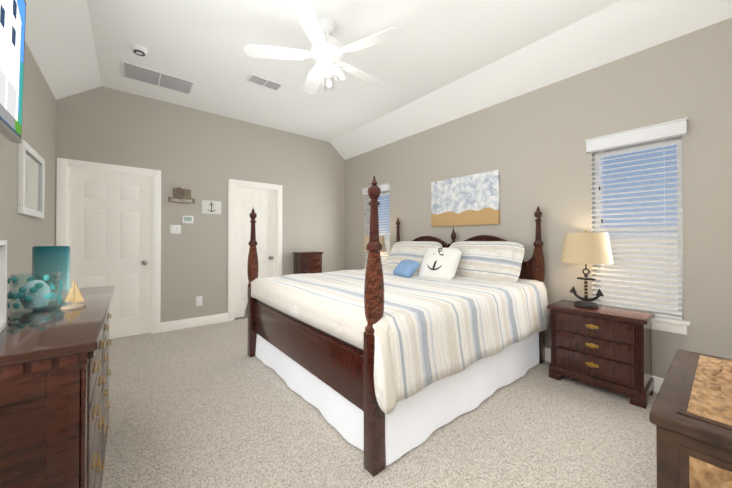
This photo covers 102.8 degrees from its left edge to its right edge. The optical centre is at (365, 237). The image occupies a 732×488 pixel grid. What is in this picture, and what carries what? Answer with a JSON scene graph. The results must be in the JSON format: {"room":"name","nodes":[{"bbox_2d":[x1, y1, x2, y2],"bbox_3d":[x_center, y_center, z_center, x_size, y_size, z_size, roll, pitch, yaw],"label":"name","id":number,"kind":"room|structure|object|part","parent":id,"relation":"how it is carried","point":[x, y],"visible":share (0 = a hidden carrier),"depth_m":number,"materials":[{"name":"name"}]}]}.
{"room":"bedroom","nodes":[
{"label":"bedroom","id":0,"kind":"room"},
{"bbox_2d":[0,41,55,293],"bbox_3d":[-1.864,-0.222,1.184,0.140,2.876,5.430,0,-1,-39],"label":"wall","id":1,"kind":"structure","parent":0,"point":[22,235],"depth_m":2.38,"materials":[{"name":"beige paint"}]},
{"bbox_2d":[0,0,25,143],"bbox_3d":[-1.623,-0.982,1.128,0.156,0.845,1.460,0,-1,-39],"label":"tv","id":2,"kind":"object","parent":1,"relation":"attached to","point":[12,28],"visible":1,"depth_m":1.56,"materials":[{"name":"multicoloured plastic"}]},
{"bbox_2d":[17,140,44,218],"bbox_3d":[-2.750,-0.447,2.412,0.030,0.545,0.690,0,-1,-39],"label":"mirror","id":3,"kind":"object","parent":1,"relation":"attached to","point":[31,181],"visible":1,"depth_m":2.35,"materials":[{"name":"white plastic"}]},
{"bbox_3d":[-2.550,-0.449,2.166,0.030,0.435,0.055,0,-1,-39],"label":"frame","id":4,"kind":"part","parent":3,"relation":"part of","materials":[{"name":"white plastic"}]},
{"bbox_3d":[-2.750,-0.202,2.410,0.030,0.055,0.690,0,-1,-39],"label":"frame","id":5,"kind":"part","parent":3,"relation":"part of","materials":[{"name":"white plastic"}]},
{"bbox_3d":[-2.750,-0.692,2.414,0.030,0.055,0.690,0,-1,-39],"label":"frame","id":6,"kind":"part","parent":3,"relation":"part of","materials":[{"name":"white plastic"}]},
{"bbox_2d":[25,152,40,210],"bbox_3d":[-2.757,-0.447,2.406,0.012,0.435,0.580,0,-1,-39],"label":"mirror glass","id":7,"kind":"object","parent":3,"relation":"on","point":[32,161],"depth_m":2.42,"materials":[{"name":"white mirror"}]},
{"bbox_3d":[-2.950,-0.446,2.659,0.030,0.435,0.055,0,-1,-39],"label":"frame","id":8,"kind":"part","parent":3,"relation":"part of","materials":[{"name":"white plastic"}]},
{"bbox_2d":[25,0,101,99],"bbox_3d":[-1.703,-1.727,1.326,0.475,0.377,5.430,0,-1,-39],"label":"ceiling","id":9,"kind":"structure","parent":0,"point":[59,40],"depth_m":2.52,"materials":[{"name":"white paint"}]},
{"bbox_2d":[55,86,344,322],"bbox_3d":[-1.968,-0.316,4.507,4.165,3.113,0.140,0,-1,-39],"label":"wall","id":10,"kind":"structure","parent":0,"point":[199,164],"depth_m":4.14,"materials":[{"name":"beige paint"}]},
{"bbox_2d":[56,158,160,333],"bbox_3d":[-3.095,0.176,3.578,0.947,2.115,0.158,0,-1,-39],"label":"door frame","id":11,"kind":"structure","parent":10,"relation":"attached to","point":[156,246],"depth_m":3.64,"materials":[{"name":"white paint"}]},
{"bbox_3d":[-3.051,-0.842,3.531,0.787,0.080,0.018,0,-1,-39],"label":"top door casing trim","id":12,"kind":"part","parent":11,"relation":"part of","materials":[{"name":"white wood"}]},
{"bbox_3d":[-3.100,-0.797,3.592,0.797,0.018,0.140,0,-1,-39],"label":"top door jamb","id":13,"kind":"part","parent":11,"relation":"part of","materials":[{"name":"white wood"}]},
{"bbox_2d":[68,168,151,338],"bbox_3d":[-3.064,0.218,3.530,0.769,2.014,0.105,0,-1,-39],"label":"door","id":14,"kind":"structure","parent":10,"relation":"in","point":[110,228],"depth_m":3.56,"materials":[{"name":"white paint"}]},
{"bbox_3d":[-3.198,-0.040,3.454,0.186,0.588,0.010,0,-1,-39],"label":"panel","id":15,"kind":"part","parent":14,"relation":"part of","materials":[{"name":"white paint"}]},
{"bbox_3d":[-3.198,0.715,3.449,0.186,0.518,0.010,0,-1,-39],"label":"panel","id":16,"kind":"part","parent":14,"relation":"part of","materials":[{"name":"white paint"}]},
{"bbox_3d":[-3.198,-0.562,3.458,0.186,0.192,0.010,0,-1,-39],"label":"panel","id":17,"kind":"part","parent":14,"relation":"part of","materials":[{"name":"white paint"}]},
{"bbox_3d":[-3.073,0.355,3.550,0.537,0.170,0.009,0,-1,-39],"label":"rail","id":18,"kind":"part","parent":14,"relation":"part of","materials":[{"name":"white paint"}]},
{"bbox_3d":[-3.073,-0.731,3.558,0.537,0.115,0.009,0,-1,-39],"label":"rail","id":19,"kind":"part","parent":14,"relation":"part of","materials":[{"name":"white paint"}]},
{"bbox_3d":[-3.073,-0.400,3.555,0.537,0.100,0.009,0,-1,-39],"label":"rail","id":20,"kind":"part","parent":14,"relation":"part of","materials":[{"name":"white paint"}]},
{"bbox_3d":[-3.073,1.108,3.545,0.537,0.235,0.009,0,-1,-39],"label":"rail","id":21,"kind":"part","parent":14,"relation":"part of","materials":[{"name":"white paint"}]},
{"bbox_3d":[-2.951,-0.039,3.655,0.186,0.588,0.010,0,-1,-39],"label":"panel","id":22,"kind":"part","parent":14,"relation":"part of","materials":[{"name":"white paint"}]},
{"bbox_3d":[-2.951,0.716,3.650,0.186,0.518,0.010,0,-1,-39],"label":"panel","id":23,"kind":"part","parent":14,"relation":"part of","materials":[{"name":"white paint"}]},
{"bbox_3d":[-2.951,-0.561,3.659,0.186,0.192,0.010,0,-1,-39],"label":"panel","id":24,"kind":"part","parent":14,"relation":"part of","materials":[{"name":"white paint"}]},
{"bbox_2d":[170,225,180,233],"bbox_3d":[-2.560,-0.113,3.929,0.124,0.118,0.010,0,-1,-39],"label":"light switch","id":25,"kind":"object","parent":10,"relation":"attached to","point":[175,229],"visible":1,"depth_m":3.93,"materials":[{"name":"white plastic"}]},
{"bbox_2d":[168,186,194,203],"bbox_3d":[-2.497,-0.579,3.966,0.310,0.224,0.036,0,-1,-39],"label":"welcome sign","id":26,"kind":"object","parent":10,"relation":"attached to","point":[180,195],"visible":0.98,"depth_m":3.96,"materials":[{"name":"brown wood"}]},
{"bbox_2d":[182,216,192,223],"bbox_3d":[-2.446,-0.245,4.013,0.135,0.108,0.024,0,-1,-39],"label":"thermostat","id":27,"kind":"object","parent":10,"relation":"attached to","point":[187,219],"visible":1,"depth_m":4.00,"materials":[{"name":"white plastic"}]},
{"bbox_2d":[160,313,227,331],"bbox_3d":[-2.365,1.175,4.075,0.821,0.125,0.015,0,-1,-39],"label":"baseboard","id":28,"kind":"structure","parent":10,"relation":"attached to","point":[189,323],"depth_m":4.04,"materials":[{"name":"white paint"}]},
{"bbox_2d":[196,296,202,305],"bbox_3d":[-2.339,0.890,4.102,0.080,0.135,0.008,0,-1,-39],"label":"electrical outlet","id":29,"kind":"object","parent":10,"relation":"attached to","point":[199,300],"visible":1,"depth_m":4.10,"materials":[{"name":"white plastic"}]},
{"bbox_2d":[201,200,220,214],"bbox_3d":[-2.219,-0.435,4.198,0.255,0.195,0.025,0,-1,-39],"label":"sign","id":30,"kind":"object","parent":10,"relation":"attached to","point":[210,207],"visible":1,"depth_m":4.19,"materials":[{"name":"white"}]},
{"bbox_2d":[234,187,273,317],"bbox_3d":[-1.766,0.226,4.660,0.648,2.014,0.105,0,-1,-39],"label":"door","id":31,"kind":"structure","parent":10,"relation":"in","point":[259,201],"depth_m":4.62,"materials":[{"name":"white paint"}]},
{"bbox_3d":[-1.780,1.116,4.671,0.428,0.235,0.009,0,-1,-39],"label":"rail","id":32,"kind":"part","parent":31,"relation":"part of","materials":[{"name":"white paint"}]},
{"bbox_3d":[-1.884,0.723,4.592,0.132,0.518,0.010,0,-1,-39],"label":"panel","id":33,"kind":"part","parent":31,"relation":"part of","materials":[{"name":"white paint"}]},
{"bbox_3d":[-1.884,-0.554,4.601,0.132,0.192,0.010,0,-1,-39],"label":"panel","id":34,"kind":"part","parent":31,"relation":"part of","materials":[{"name":"white paint"}]},
{"bbox_3d":[-1.884,-0.032,4.598,0.132,0.588,0.010,0,-1,-39],"label":"panel","id":35,"kind":"part","parent":31,"relation":"part of","materials":[{"name":"white paint"}]},
{"bbox_3d":[-1.780,-0.723,4.684,0.428,0.115,0.009,0,-1,-39],"label":"rail","id":36,"kind":"part","parent":31,"relation":"part of","materials":[{"name":"white paint"}]},
{"bbox_3d":[-1.780,-0.392,4.681,0.428,0.100,0.009,0,-1,-39],"label":"rail","id":37,"kind":"part","parent":31,"relation":"part of","materials":[{"name":"white paint"}]},
{"bbox_3d":[-1.780,0.363,4.676,0.428,0.170,0.009,0,-1,-39],"label":"rail","id":38,"kind":"part","parent":31,"relation":"part of","materials":[{"name":"white paint"}]},
{"bbox_3d":[-1.679,-0.553,4.768,0.132,0.192,0.010,0,-1,-39],"label":"panel","id":39,"kind":"part","parent":31,"relation":"part of","materials":[{"name":"white paint"}]},
{"bbox_3d":[-1.679,-0.031,4.764,0.132,0.588,0.010,0,-1,-39],"label":"panel","id":40,"kind":"part","parent":31,"relation":"part of","materials":[{"name":"white paint"}]},
{"bbox_3d":[-1.679,0.724,4.759,0.132,0.518,0.010,0,-1,-39],"label":"panel","id":41,"kind":"part","parent":31,"relation":"part of","materials":[{"name":"white paint"}]},
{"bbox_2d":[228,179,281,320],"bbox_3d":[-1.764,0.184,4.657,0.838,2.115,0.158,0,-1,-39],"label":"door frame","id":42,"kind":"structure","parent":10,"relation":"attached to","point":[230,249],"depth_m":4.41,"materials":[{"name":"white paint"}]},
{"bbox_3d":[-1.770,-0.790,4.671,0.688,0.018,0.140,0,-1,-39],"label":"top door jamb","id":43,"kind":"part","parent":42,"relation":"part of","materials":[{"name":"white wood"}]},
{"bbox_3d":[-1.720,-0.834,4.610,0.678,0.080,0.018,0,-1,-39],"label":"top door casing trim","id":44,"kind":"part","parent":42,"relation":"part of","materials":[{"name":"white wood"}]},
{"bbox_2d":[274,191,274,275],"bbox_3d":[-1.523,0.228,4.868,0.012,2.030,0.014,0,-1,-39],"label":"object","id":45,"kind":"object","parent":10,"relation":"attached to","point":[274,233],"visible":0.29,"depth_m":4.86,"materials":[{"name":"white paint"}]},
{"bbox_2d":[87,0,619,141],"bbox_3d":[-0.291,-1.857,2.473,3.162,0.100,5.430,0,-1,-39],"label":"ceiling","id":46,"kind":"structure","parent":0,"point":[435,45],"depth_m":2.78,"materials":[{"name":"white paint"}]},
{"bbox_2d":[130,44,147,55],"bbox_3d":[-2.164,-1.781,2.793,0.136,0.046,0.136,0,-1,-39],"label":"smoke detector","id":47,"kind":"object","parent":46,"relation":"attached to","point":[139,50],"visible":1,"depth_m":2.76,"materials":[{"name":"white plastic"}]},
{"bbox_2d":[121,60,195,94],"bbox_3d":[-2.341,-1.792,3.314,0.670,0.018,0.370,0,-1,-39],"label":"ceiling vent","id":48,"kind":"object","parent":46,"relation":"in","point":[129,70],"visible":1,"depth_m":3.28,"materials":[{"name":"white metal"}]},
{"bbox_2d":[246,73,283,90],"bbox_3d":[-1.167,-1.791,3.384,0.380,0.018,0.190,0,-1,-39],"label":"ceiling vent","id":49,"kind":"object","parent":46,"relation":"in","point":[264,82],"visible":0.94,"depth_m":3.36,"materials":[{"name":"white metal"}]},
{"bbox_2d":[244,0,401,93],"bbox_3d":[-0.303,-1.530,2.503,1.249,0.552,1.277,0,-1,-39],"label":"fan","id":50,"kind":"object","parent":46,"relation":"hanging from","point":[327,51],"visible":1,"depth_m":2.39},
{"bbox_3d":[-0.759,-1.523,2.407,0.470,0.007,0.140,0,-10,-8],"label":"blade","id":51,"kind":"part","parent":50,"relation":"part of","materials":[{"name":"white wood"}]},
{"bbox_3d":[-0.407,-1.526,2.037,0.140,0.007,0.470,-10,-2,10],"label":"blade","id":52,"kind":"part","parent":50,"relation":"part of","materials":[{"name":"white wood"}]},
{"bbox_3d":[-0.426,-1.369,2.409,0.092,0.135,0.092,41,-19,-33],"label":"lamp shade","id":53,"kind":"part","parent":50,"relation":"part of","materials":[{"name":"white glass"}]},
{"bbox_3d":[-0.516,-1.520,2.857,0.140,0.007,0.470,11,-5,-25],"label":"blade","id":54,"kind":"part","parent":50,"relation":"part of","materials":[{"name":"white"}]},
{"bbox_3d":[-0.429,-1.363,2.407,0.048,0.058,0.048,41,-19,-33],"label":"bulb","id":55,"kind":"part","parent":50,"relation":"part of","materials":[{"name":"white glass"}]},
{"bbox_3d":[-0.328,-1.547,2.465,0.270,0.225,0.270,0,-1,-39],"label":"motor","id":56,"kind":"part","parent":50,"relation":"part of","materials":[{"name":"white metal"}]},
{"bbox_3d":[-0.232,-1.369,2.406,0.092,0.135,0.092,-14,-23,-41],"label":"lamp shade","id":57,"kind":"part","parent":50,"relation":"part of","materials":[{"name":"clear glass"}]},
{"bbox_3d":[-0.013,-1.521,2.765,0.470,0.007,0.140,0,9,-44],"label":"blade","id":58,"kind":"part","parent":50,"relation":"part of","materials":[{"name":"white wood"}]},
{"bbox_3d":[0.055,-1.524,2.258,0.470,0.007,0.140,0,10,28],"label":"blade","id":59,"kind":"part","parent":50,"relation":"part of","materials":[{"name":"white wood"}]},
{"bbox_2d":[102,317,657,487],"bbox_3d":[-0.302,1.276,2.442,4.165,0.100,5.430,0,-1,-39],"label":"floor","id":60,"kind":"structure","parent":0,"point":[215,405],"depth_m":1.81,"materials":[{"name":"carpet"}]},
{"bbox_2d":[0,286,114,487],"bbox_3d":[-1.465,0.767,1.257,0.540,0.900,1.390,0,-1,-39],"label":"dresser","id":61,"kind":"object","parent":60,"relation":"on","point":[54,394],"visible":1,"depth_m":0.86,"materials":[{"name":"brown wood"}]},
{"bbox_2d":[0,240,6,332],"bbox_3d":[-1.271,0.161,0.840,0.330,0.305,0.270,0,-1,45],"label":"box","id":62,"kind":"object","parent":61,"relation":"on","point":[3,278],"visible":1,"depth_m":1.04,"materials":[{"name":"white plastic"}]},
{"bbox_3d":[-1.060,0.421,0.728,0.360,0.065,0.010,0,-1,-39],"label":"rail","id":63,"kind":"part","parent":61,"relation":"part of","materials":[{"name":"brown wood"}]},
{"bbox_2d":[7,271,61,313],"bbox_3d":[-1.455,0.236,1.289,0.158,0.160,0.159,0,-1,-39],"label":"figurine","id":64,"kind":"object","parent":61,"relation":"on","point":[32,293],"visible":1,"depth_m":1.26,"materials":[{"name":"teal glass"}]},
{"bbox_3d":[-1.474,0.369,1.252,0.517,0.045,1.350,0,-1,-39],"label":"cornice","id":65,"kind":"part","parent":61,"relation":"part of","materials":[{"name":"brown wood"}]},
{"bbox_2d":[32,246,69,293],"bbox_3d":[-1.802,0.184,1.676,0.150,0.270,0.150,0,-1,-39],"label":"vase","id":66,"kind":"object","parent":61,"relation":"on","point":[46,260],"visible":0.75,"depth_m":1.63,"materials":[{"name":"teal glass"}]},
{"bbox_2d":[60,281,85,309],"bbox_3d":[-1.323,0.256,1.324,0.084,0.122,0.082,0,-1,-39],"label":"sailboat","id":67,"kind":"object","parent":61,"relation":"on","point":[74,292],"visible":1,"depth_m":1.32,"materials":[{"name":"brown wood"}]},
{"bbox_3d":[-1.088,0.636,1.167,0.022,0.160,0.595,0,-1,-39],"label":"drawer","id":68,"kind":"part","parent":61,"relation":"part of","materials":[{"name":"brown wood"}]},
{"bbox_3d":[-1.088,0.816,1.166,0.022,0.180,0.595,0,-1,-39],"label":"drawer","id":69,"kind":"part","parent":61,"relation":"part of","materials":[{"name":"brown wood"}]},
{"bbox_3d":[-1.088,0.476,1.169,0.022,0.140,0.595,0,-1,-39],"label":"drawer","id":70,"kind":"part","parent":61,"relation":"part of","materials":[{"name":"brown wood"}]},
{"bbox_3d":[-1.088,1.011,1.165,0.022,0.190,0.595,0,-1,-39],"label":"drawer","id":71,"kind":"part","parent":61,"relation":"part of","materials":[{"name":"brown wood"}]},
{"bbox_3d":[-1.476,0.480,1.646,0.022,0.140,0.595,0,-1,-39],"label":"drawer","id":72,"kind":"part","parent":61,"relation":"part of","materials":[{"name":"brown wood"}]},
{"bbox_3d":[-1.476,0.640,1.645,0.022,0.160,0.595,0,-1,-39],"label":"drawer","id":73,"kind":"part","parent":61,"relation":"part of","materials":[{"name":"brown wood"}]},
{"bbox_3d":[-1.476,0.820,1.644,0.022,0.180,0.595,0,-1,-39],"label":"drawer","id":74,"kind":"part","parent":61,"relation":"part of","materials":[{"name":"brown wood"}]},
{"bbox_3d":[-1.476,1.015,1.642,0.022,0.190,0.595,0,-1,-39],"label":"drawer","id":75,"kind":"part","parent":61,"relation":"part of","materials":[{"name":"brown wood"}]},
{"bbox_2d":[293,251,322,273],"bbox_3d":[-0.981,0.743,4.961,0.416,1.000,0.327,0,-1,-39],"label":"jewelry armoire","id":76,"kind":"object","parent":60,"relation":"on","point":[307,262],"visible":0.33,"depth_m":4.84,"materials":[{"name":"brown wood"}]},
{"bbox_3d":[-0.894,0.353,4.856,0.310,0.097,0.012,0,-1,-39],"label":"drawer","id":77,"kind":"part","parent":76,"relation":"part of","materials":[{"name":"brown wood"}]},
{"bbox_3d":[-0.894,0.461,4.856,0.310,0.097,0.012,0,-1,-39],"label":"drawer","id":78,"kind":"part","parent":76,"relation":"part of","materials":[{"name":"brown wood"}]},
{"bbox_3d":[-0.894,0.570,4.855,0.310,0.097,0.012,0,-1,-39],"label":"drawer","id":79,"kind":"part","parent":76,"relation":"part of","materials":[{"name":"brown wood"}]},
{"bbox_2d":[243,176,549,476],"bbox_3d":[0.260,0.455,2.981,2.269,1.548,2.268,0,-1,-39],"label":"bed","id":80,"kind":"object","parent":60,"relation":"on","point":[414,343],"visible":1,"depth_m":2.02,"materials":[{"name":"white fabric"}]},
{"bbox_2d":[243,287,247,317],"bbox_3d":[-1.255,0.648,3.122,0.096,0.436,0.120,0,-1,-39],"label":"quilt","id":81,"kind":"object","parent":80,"relation":"on","point":[245,314],"depth_m":3.09,"materials":[{"name":"fabric"}]},
{"bbox_3d":[-1.185,0.870,3.061,0.084,0.720,0.084,0,-1,-39],"label":"post leg","id":82,"kind":"part","parent":80,"relation":"part of","materials":[{"name":"brown wood"}]},
{"bbox_3d":[0.264,0.597,2.983,2.090,0.265,1.930,0,-1,-39],"label":"mattress","id":83,"kind":"part","parent":80,"relation":"part of","materials":[{"name":"white fabric"}]},
{"bbox_3d":[0.044,0.859,1.547,0.084,0.720,0.084,0,-1,-39],"label":"post leg","id":84,"kind":"part","parent":80,"relation":"part of","materials":[{"name":"brown wood"}]},
{"bbox_2d":[248,267,549,402],"bbox_3d":[0.229,0.707,2.953,2.126,0.582,2.268,0,-1,-39],"label":"quilt","id":85,"kind":"object","parent":80,"relation":"on","point":[434,335],"depth_m":1.99,"materials":[{"name":"fabric"}]},
{"bbox_2d":[393,260,418,276],"bbox_3d":[0.449,0.346,3.289,0.235,0.137,0.323,-45,19,-20],"label":"pillow","id":86,"kind":"object","parent":80,"relation":"on","point":[406,268],"depth_m":3.20,"materials":[{"name":"blue fabric"}]},
{"bbox_3d":[0.821,0.054,3.972,0.034,0.161,0.741,0,-1,-39],"label":"headboard mould","id":87,"kind":"part","parent":80,"relation":"part of","materials":[{"name":"brown wood"}]},
{"bbox_3d":[1.097,0.430,3.660,0.035,0.908,1.870,0,-1,-39],"label":"headboard panel","id":88,"kind":"part","parent":80,"relation":"part of","materials":[{"name":"brown wood"}]},
{"bbox_3d":[1.343,0.050,3.329,0.034,0.161,0.741,0,-1,-39],"label":"headboard mould","id":89,"kind":"part","parent":80,"relation":"part of","materials":[{"name":"brown wood"}]},
{"bbox_3d":[1.714,0.869,2.901,0.084,0.720,0.084,0,-1,-39],"label":"post leg","id":90,"kind":"part","parent":80,"relation":"part of","materials":[{"name":"brown wood"}]},
{"bbox_2d":[547,300,654,408],"bbox_3d":[1.935,0.908,2.437,0.382,0.635,0.640,0,-1,-39],"label":"nightstand","id":91,"kind":"object","parent":60,"relation":"on","point":[609,348],"visible":1,"depth_m":2.28,"materials":[{"name":"brown wood"}]},
{"bbox_2d":[561,230,612,307],"bbox_3d":[1.893,0.263,2.517,0.360,0.652,0.360,0,-1,-39],"label":"lamp","id":92,"kind":"object","parent":91,"relation":"on","point":[585,248],"visible":1,"depth_m":2.42,"materials":[{"name":"beige fabric"}]},
{"bbox_3d":[1.893,0.509,2.515,0.028,0.079,0.204,0,-1,-39],"label":"arm","id":93,"kind":"part","parent":92,"relation":"part of"},
{"bbox_3d":[1.893,0.087,2.518,0.360,0.255,0.360,0,-1,-39],"label":"lamp shade","id":94,"kind":"part","parent":92,"relation":"part of","materials":[{"name":"beige fabric"}]},
{"bbox_3d":[1.796,0.706,2.326,0.002,0.039,0.090,0,-1,-39],"label":"pull plate","id":95,"kind":"part","parent":91,"relation":"part of","materials":[{"name":"gold metal"}]},
{"bbox_3d":[1.796,0.856,2.325,0.002,0.039,0.090,0,-1,-39],"label":"pull plate","id":96,"kind":"part","parent":91,"relation":"part of","materials":[{"name":"gold metal"}]},
{"bbox_3d":[1.796,1.008,2.324,0.002,0.039,0.090,0,-1,-39],"label":"pull plate","id":97,"kind":"part","parent":91,"relation":"part of","materials":[{"name":"gold metal"}]},
{"bbox_3d":[1.806,0.712,2.334,0.022,0.145,0.510,0,-1,-39],"label":"drawer","id":98,"kind":"part","parent":91,"relation":"part of","materials":[{"name":"brown wood"}]},
{"bbox_3d":[1.806,0.862,2.333,0.022,0.135,0.510,0,-1,-39],"label":"drawer","id":99,"kind":"part","parent":91,"relation":"part of","materials":[{"name":"brown wood"}]},
{"bbox_3d":[1.806,1.015,2.332,0.022,0.150,0.510,0,-1,-39],"label":"drawer","id":100,"kind":"part","parent":91,"relation":"part of","materials":[{"name":"brown wood"}]},
{"bbox_2d":[649,349,731,487],"bbox_3d":[1.687,0.932,1.195,1.037,0.570,0.643,0,-1,-39],"label":"chest","id":101,"kind":"object","parent":60,"relation":"on","point":[690,415],"visible":1,"depth_m":1.09,"materials":[{"name":"brown wood"}]},
{"bbox_3d":[0.088,0.924,4.712,0.382,0.635,0.640,0,-1,-39],"label":"nightstand","id":102,"kind":"object","parent":60,"relation":"on","visible":0},
{"bbox_2d":[364,236,385,251],"bbox_3d":[0.139,0.278,4.680,0.360,0.652,0.360,0,-1,-39],"label":"lamp","id":103,"kind":"object","parent":102,"relation":"on","point":[381,240],"visible":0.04,"depth_m":4.59,"materials":[{"name":"beige fabric"}]},
{"bbox_2d":[330,0,731,159],"bbox_3d":[1.111,-1.711,3.609,0.448,0.377,5.430,0,-1,-39],"label":"ceiling","id":104,"kind":"structure","parent":0,"point":[617,30],"depth_m":2.75,"materials":[{"name":"white paint"}]},
{"bbox_2d":[345,17,731,378],"bbox_3d":[1.261,-0.203,3.720,0.140,2.876,5.430,0,-1,-39],"label":"wall","id":105,"kind":"structure","parent":0,"point":[531,146],"depth_m":2.71,"materials":[{"name":"beige paint"}]},
{"bbox_2d":[431,170,499,226],"bbox_3d":[1.202,-0.456,3.655,0.034,0.610,0.940,0,-1,-39],"label":"canvas art","id":106,"kind":"object","parent":105,"relation":"attached to","point":[473,199],"visible":1,"depth_m":3.58},
{"bbox_2d":[545,348,663,392],"bbox_3d":[1.201,1.172,3.662,0.015,0.125,5.150,0,-1,-39],"label":"baseboard","id":107,"kind":"structure","parent":105,"relation":"attached to","point":[658,381],"depth_m":2.31,"materials":[{"name":"white paint"}]},
{"bbox_2d":[585,117,687,319],"bbox_3d":[2.193,-0.134,2.406,0.067,1.498,0.623,0,-1,-39],"label":"window","id":108,"kind":"structure","parent":105,"relation":"in","point":[664,174],"depth_m":2.27,"materials":[{"name":"white wood"}]},
{"bbox_3d":[2.056,-0.086,2.535,0.001,1.375,0.002,0,-1,-39],"label":"cord","id":109,"kind":"part","parent":108,"relation":"part of","materials":[{"name":"white fabric"}]},
{"bbox_2d":[591,141,681,314],"bbox_3d":[2.196,-0.075,2.408,0.047,1.310,0.543,0,-1,-39],"label":"window blind slats","id":110,"kind":"object","parent":108,"relation":"attached to","point":[645,276],"visible":0.94,"depth_m":2.37,"materials":[{"name":"white plastic"}]},
{"bbox_2d":[586,120,686,152],"bbox_3d":[2.195,-0.820,2.412,0.061,0.100,0.611,0,-1,-39],"label":"blind valance","id":111,"kind":"object","parent":108,"relation":"attached to","point":[666,131],"visible":1,"depth_m":2.36,"materials":[{"name":"white"}]},
{"bbox_2d":[599,149,599,186],"bbox_3d":[2.035,-0.604,2.548,0.003,0.330,0.003,0,-1,-39],"label":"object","id":112,"kind":"object","parent":111,"relation":"hanging from","point":[599,167],"visible":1,"depth_m":2.55,"materials":[{"name":"white plastic"}]},
{"bbox_3d":[2.292,-0.088,2.244,0.001,1.375,0.002,0,-1,-39],"label":"cord","id":113,"kind":"part","parent":108,"relation":"part of","materials":[{"name":"white plastic"}]},
{"bbox_3d":[2.196,0.605,2.403,0.052,0.020,0.547,0,-1,-39],"label":"window blind bottom rail","id":114,"kind":"part","parent":108,"relation":"part of","materials":[{"name":"white plastic"}]},
{"bbox_2d":[652,321,686,334],"bbox_3d":[2.213,0.693,2.417,0.016,0.075,0.595,0,-1,-39],"label":"trim","id":115,"kind":"structure","parent":105,"relation":"attached to","point":[669,327],"depth_m":2.25,"materials":[{"name":"white paint"}]},
{"bbox_2d":[652,316,689,325],"bbox_3d":[2.241,0.640,2.439,0.145,0.030,0.625,0,-1,-39],"label":"window sill","id":116,"kind":"structure","parent":105,"relation":"attached to","point":[673,321],"depth_m":2.23,"materials":[{"name":"white paint"}]},
{"bbox_3d":[0.162,-0.124,4.908,0.067,1.483,0.668,0,-1,-39],"label":"window","id":117,"kind":"structure","parent":105,"relation":"in","visible":0},
{"bbox_2d":[364,193,388,268],"bbox_3d":[0.166,-0.057,4.910,0.047,1.310,0.588,0,-1,-39],"label":"window blind slats","id":118,"kind":"object","parent":117,"relation":"attached to","point":[379,231],"visible":0.4,"depth_m":4.78,"materials":[{"name":"white plastic"}]},
{"bbox_2d":[362,184,390,194],"bbox_3d":[0.165,-0.802,4.915,0.061,0.100,0.656,0,-1,-39],"label":"blind valance","id":119,"kind":"object","parent":117,"relation":"attached to","point":[385,187],"visible":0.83,"depth_m":4.74,"materials":[{"name":"white"}]},
{"label":"outside","id":120,"kind":"structure","parent":0,"visible":0},
{"bbox_2d":[378,195,389,266],"bbox_3d":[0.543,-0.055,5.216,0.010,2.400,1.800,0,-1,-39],"label":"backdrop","id":121,"kind":"structure","parent":120,"point":[388,211],"depth_m":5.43,"materials":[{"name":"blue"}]},
{"bbox_2d":[601,145,677,310],"bbox_3d":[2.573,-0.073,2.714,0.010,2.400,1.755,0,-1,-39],"label":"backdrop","id":122,"kind":"structure","parent":120,"point":[667,152],"depth_m":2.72,"materials":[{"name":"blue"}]}
]}

